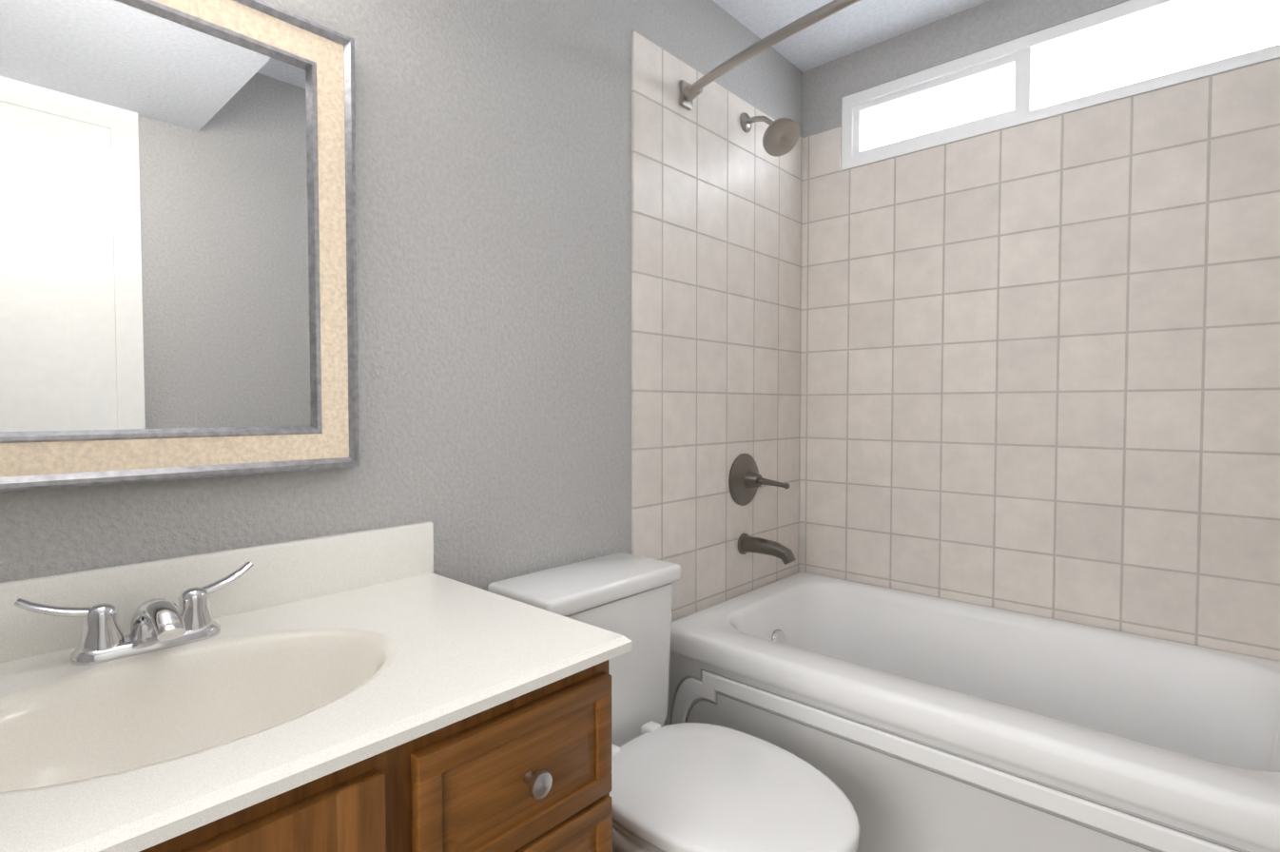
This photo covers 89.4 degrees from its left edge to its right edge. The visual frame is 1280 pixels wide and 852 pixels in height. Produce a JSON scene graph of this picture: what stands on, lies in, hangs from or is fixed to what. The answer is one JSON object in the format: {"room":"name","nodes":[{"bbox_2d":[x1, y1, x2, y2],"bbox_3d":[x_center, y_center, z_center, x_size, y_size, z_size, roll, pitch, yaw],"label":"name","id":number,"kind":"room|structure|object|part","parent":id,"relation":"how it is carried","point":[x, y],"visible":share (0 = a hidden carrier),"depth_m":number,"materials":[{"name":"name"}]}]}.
{"room":"bathroom","nodes":[
{"label":"bathroom","id":0,"kind":"room"},
{"bbox_2d":[0,0,802,590],"bbox_3d":[-0.379,-0.076,1.409,0.120,2.370,3.000,2,2,42],"label":"wall","id":1,"kind":"structure","parent":0,"point":[493,148],"depth_m":1.36,"materials":[{"name":"paint"}]},
{"bbox_2d":[0,0,360,491],"bbox_3d":[-0.715,-0.294,0.911,0.036,0.745,0.626,2,2,42],"label":"mirror","id":2,"kind":"object","parent":1,"relation":"attached to","point":[178,249],"visible":1,"depth_m":0.95,"materials":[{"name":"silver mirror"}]},
{"bbox_2d":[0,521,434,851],"bbox_3d":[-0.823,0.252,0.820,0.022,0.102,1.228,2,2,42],"label":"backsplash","id":3,"kind":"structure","parent":1,"relation":"attached to","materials":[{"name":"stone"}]},
{"bbox_2d":[631,29,803,725],"bbox_3d":[0.286,0.025,2.049,0.008,2.130,0.907,2,2,42],"label":"tile","id":4,"kind":"structure","parent":1,"relation":"attached to","point":[716,274],"depth_m":1.95,"materials":[{"name":"beige tile"}]},
{"bbox_2d":[728,453,789,505],"bbox_3d":[0.396,0.175,2.050,0.160,0.170,0.170,2,2,42],"label":"shower valve","id":5,"kind":"object","parent":4,"relation":"attached to","point":[746,480],"visible":1,"depth_m":2.06,"materials":[{"name":"silver metal"}]},
{"bbox_2d":[736,533,795,564],"bbox_3d":[0.406,0.391,2.047,0.188,0.077,0.068,2,2,42],"label":"tub spout","id":6,"kind":"object","parent":4,"relation":"attached to","point":[746,543],"visible":1,"depth_m":2.04,"materials":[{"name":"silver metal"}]},
{"bbox_2d":[739,112,799,156],"bbox_3d":[0.400,-0.919,2.005,0.184,0.158,0.115,2,2,42],"label":"shower head","id":7,"kind":"object","parent":4,"relation":"attached to","point":[781,136],"visible":1,"depth_m":1.98},
{"bbox_2d":[679,0,861,110],"bbox_3d":[0.643,-0.923,1.304,1.484,0.068,0.146,2,2,42],"label":"curtain rod","id":8,"kind":"object","parent":4,"relation":"attached to","point":[688,93],"visible":1,"depth_m":1.58,"materials":[{"name":"silver metal"}]},
{"bbox_2d":[712,0,989,72],"bbox_3d":[0.222,-1.294,0.828,1.740,0.100,3.000,2,2,42],"label":"ceiling","id":9,"kind":"structure","parent":0,"point":[859,26],"depth_m":2.05,"materials":[{"name":"paint"}]},
{"bbox_2d":[802,0,1129,169],"bbox_3d":[1.189,-0.091,1.931,1.500,2.370,0.120,2,2,42],"label":"wall","id":10,"kind":"structure","parent":0,"point":[827,87],"depth_m":2.06,"materials":[{"name":"paint"}]},
{"bbox_2d":[799,57,1279,660],"bbox_3d":[1.146,0.030,1.887,1.500,2.130,0.008,2,2,42],"label":"tile","id":11,"kind":"structure","parent":10,"relation":"attached to","point":[1039,367],"depth_m":1.83,"materials":[{"name":"beige tile"}]},
{"bbox_2d":[841,0,1279,169],"bbox_3d":[1.166,-1.009,1.901,1.170,0.257,0.076,2,2,42],"label":"window","id":12,"kind":"structure","parent":10,"relation":"in","point":[1202,33],"depth_m":1.87,"materials":[{"name":"white glass"}]},
{"bbox_2d":[839,55,1279,171],"bbox_3d":[1.135,-0.882,1.871,1.168,0.004,0.014,2,2,42],"label":"window sill","id":13,"kind":"structure","parent":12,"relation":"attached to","point":[1242,66],"depth_m":1.79,"materials":[{"name":"white plastic"}]},
{"bbox_3d":[0.221,1.175,0.901,1.740,0.100,3.000,2,2,42],"label":"floor","id":14,"kind":"structure","parent":0,"visible":0},
{"bbox_2d":[0,521,632,851],"bbox_3d":[-0.619,0.669,0.646,0.574,0.926,1.236,2,2,42],"label":"bathroom vanity","id":15,"kind":"object","parent":14,"relation":"on","point":[383,689],"visible":1,"depth_m":0.81,"materials":[{"name":"white stone"}]},
{"bbox_2d":[12,561,253,666],"bbox_3d":[-0.630,0.255,0.846,0.152,0.090,0.264,2,2,42],"label":"faucet","id":16,"kind":"object","parent":15,"relation":"on","point":[162,633],"depth_m":0.85,"materials":[{"name":"silver metal"}]},
{"bbox_2d":[0,627,398,851],"bbox_3d":[-0.516,0.380,0.746,0.340,0.153,0.470,2,2,42],"label":"sink","id":17,"kind":"object","parent":15,"relation":"in","point":[125,716],"depth_m":0.82,"materials":[{"name":"beige ceramic"}]},
{"bbox_3d":[-0.358,0.683,0.573,0.020,0.653,0.275,2,2,42],"label":"door","id":18,"kind":"part","parent":15,"relation":"part of","materials":[{"name":"brown wood"}]},
{"bbox_3d":[-0.144,0.432,0.803,0.020,0.166,0.292,2,2,42],"label":"drawer","id":19,"kind":"part","parent":15,"relation":"part of","materials":[{"name":"brown wood"}]},
{"bbox_3d":[-0.144,0.604,0.808,0.020,0.163,0.292,2,2,42],"label":"drawer","id":20,"kind":"part","parent":15,"relation":"part of","materials":[{"name":"brown wood"}]},
{"bbox_3d":[-0.126,0.433,0.787,0.033,0.033,0.033,2,2,42],"label":"drawer knob","id":21,"kind":"part","parent":15,"relation":"part of","materials":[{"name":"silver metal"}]},
{"bbox_2d":[487,552,860,851],"bbox_3d":[0.078,0.724,1.295,0.724,0.778,0.412,2,2,42],"label":"toilet","id":22,"kind":"object","parent":14,"relation":"on","point":[692,787],"visible":0.75,"depth_m":1.28,"materials":[{"name":"ceramic"}]},
{"bbox_3d":[-0.113,0.526,1.462,0.210,0.393,0.412,2,2,42],"label":"tank","id":23,"kind":"part","parent":22,"relation":"part of","materials":[{"name":"ceramic"}]},
{"bbox_3d":[0.157,0.692,1.222,0.510,0.053,0.392,2,2,42],"label":"seat lid","id":24,"kind":"part","parent":22,"relation":"part of","materials":[{"name":"plastic"}]},
{"bbox_2d":[665,572,1279,851],"bbox_3d":[0.866,0.829,1.602,1.476,0.550,0.818,2,2,42],"label":"bathtub","id":25,"kind":"object","parent":14,"relation":"on","point":[904,721],"visible":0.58,"depth_m":1.49,"materials":[{"name":"ceramic"}]},
{"bbox_3d":[0.601,0.853,1.306,1.391,0.400,0.009,2,2,42],"label":"apron moulding","id":26,"kind":"part","parent":25,"relation":"part of","materials":[{"name":"ceramic"}]}
]}

